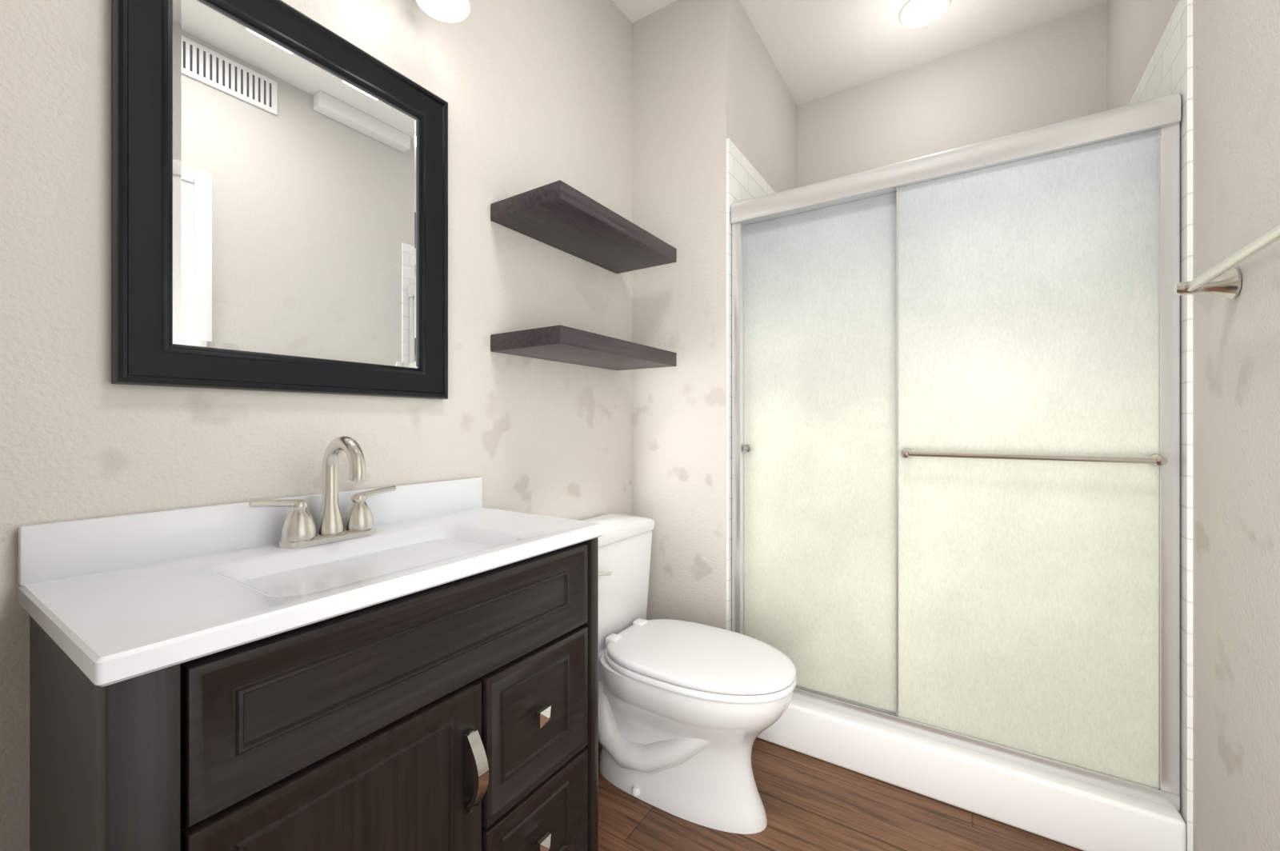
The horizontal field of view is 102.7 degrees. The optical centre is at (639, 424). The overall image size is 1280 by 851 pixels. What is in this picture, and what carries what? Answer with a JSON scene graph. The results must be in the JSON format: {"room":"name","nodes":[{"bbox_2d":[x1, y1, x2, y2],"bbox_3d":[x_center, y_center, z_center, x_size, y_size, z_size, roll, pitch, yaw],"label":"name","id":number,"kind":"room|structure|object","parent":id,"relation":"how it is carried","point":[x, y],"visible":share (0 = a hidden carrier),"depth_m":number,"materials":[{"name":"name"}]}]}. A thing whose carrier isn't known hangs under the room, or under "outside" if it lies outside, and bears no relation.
{"room":"bathroom","nodes":[
{"label":"bathroom","id":0,"kind":"room"},
{"bbox_2d":[0,0,631,850],"bbox_3d":[-0.701,-0.275,1.171,0.100,2.750,2.500,0,0,33],"label":"wall","id":1,"kind":"structure","parent":0,"point":[538,94],"depth_m":1.12,"materials":[{"name":"paint"}]},
{"bbox_2d":[111,0,447,399],"bbox_3d":[-0.678,-0.454,1.085,0.028,0.777,0.621,0,0,33],"label":"framed mirror","id":2,"kind":"object","parent":1,"relation":"attached to","point":[279,189],"visible":1,"depth_m":1.01,"materials":[{"name":"black mirror"}]},
{"bbox_2d":[416,0,470,22],"bbox_3d":[-0.609,-1.081,1.046,0.187,0.172,0.554,0,0,33],"label":"light","id":3,"kind":"object","parent":1,"relation":"attached to","point":[444,10],"visible":1,"depth_m":1.24,"materials":[{"name":"white glass"}]},
{"bbox_2d":[490,180,676,273],"bbox_3d":[-0.150,-0.615,1.677,0.269,0.050,0.630,0,0,33],"label":"shelf","id":4,"kind":"object","parent":1,"relation":"attached to","point":[556,214],"visible":1,"depth_m":1.56,"materials":[{"name":"brown wood"}]},
{"bbox_2d":[490,324,676,370],"bbox_3d":[-0.150,-0.235,1.677,0.269,0.050,0.630,0,0,33],"label":"shelf","id":5,"kind":"object","parent":1,"relation":"attached to","point":[560,343],"visible":1,"depth_m":1.50,"materials":[{"name":"brown wood"}]},
{"bbox_2d":[632,0,736,629],"bbox_3d":[0.169,-0.275,2.037,0.416,2.750,0.100,0,0,33],"label":"wall","id":6,"kind":"structure","parent":0,"point":[684,52],"depth_m":1.98,"materials":[{"name":"paint"}]},
{"bbox_2d":[736,0,797,192],"bbox_3d":[0.579,-0.275,2.378,0.100,2.750,0.920,0,0,33],"label":"wall","id":7,"kind":"structure","parent":0,"point":[767,110],"depth_m":2.21,"materials":[{"name":"paint"}]},
{"bbox_2d":[598,737,1083,850],"bbox_3d":[0.269,1.150,1.089,1.816,0.100,3.420,0,0,33],"label":"floor","id":8,"kind":"structure","parent":0,"point":[810,803],"depth_m":1.42,"materials":[{"name":"brown wood"}]},
{"bbox_2d":[17,436,603,850],"bbox_3d":[-0.263,0.562,0.737,1.102,1.077,0.980,0,0,33],"label":"vanity","id":9,"kind":"object","parent":8,"relation":"on","point":[410,667],"visible":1,"depth_m":0.79,"materials":[{"name":"brown wood"}]},
{"bbox_2d":[581,513,796,834],"bbox_3d":[0.084,0.720,1.567,0.775,0.760,0.460,0,0,33],"label":"toilet","id":10,"kind":"object","parent":8,"relation":"on","point":[683,706],"visible":0.94,"depth_m":1.44,"materials":[{"name":"white ceramic"}]},
{"bbox_2d":[731,92,1186,850],"bbox_3d":[0.844,0.139,1.593,1.174,1.922,0.152,0,0,33],"label":"shower enclosure","id":11,"kind":"object","parent":8,"relation":"on","point":[956,371],"visible":0.84,"depth_m":1.48,"materials":[{"name":"white glass"}]},
{"bbox_2d":[612,0,1107,105],"bbox_3d":[0.269,-1.700,1.089,1.816,0.100,3.420,0,0,33],"label":"ceiling","id":12,"kind":"structure","parent":0,"point":[819,49],"depth_m":2.15,"materials":[{"name":"paint"}]},
{"bbox_2d":[899,0,951,27],"bbox_3d":[1.129,-1.643,2.033,0.180,0.011,0.180,0,0,33],"label":"recessed light","id":13,"kind":"object","parent":12,"relation":"in","point":[915,14],"visible":1,"depth_m":2.04,"materials":[{"name":"white paint"}]},
{"bbox_2d":[797,1,1107,187],"bbox_3d":[1.347,-0.275,2.368,1.200,2.750,0.100,0,0,33],"label":"wall","id":14,"kind":"structure","parent":0,"point":[1055,70],"depth_m":2.26,"materials":[{"name":"paint"}]},
{"bbox_2d":[726,0,1192,850],"bbox_3d":[1.066,0.025,1.936,1.200,2.150,0.932,0,0,33],"label":"tile surround","id":15,"kind":"object","parent":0,"point":[1169,70],"visible":0.12,"depth_m":1.25,"materials":[{"name":"white tile"}]},
{"bbox_2d":[1107,0,1279,850],"bbox_3d":[0.988,-0.275,0.622,0.100,2.750,3.420,0,0,33],"label":"wall","id":16,"kind":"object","parent":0,"point":[1236,43],"visible":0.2,"depth_m":1.03,"materials":[{"name":"paint"}]},
{"bbox_2d":[1173,223,1279,299],"bbox_3d":[0.982,-0.280,0.787,0.086,0.062,0.672,0,0,33],"label":"towel rail","id":17,"kind":"object","parent":16,"relation":"attached to","point":[1221,281],"visible":1,"depth_m":0.99,"materials":[{"name":"silver metal"}]}
]}

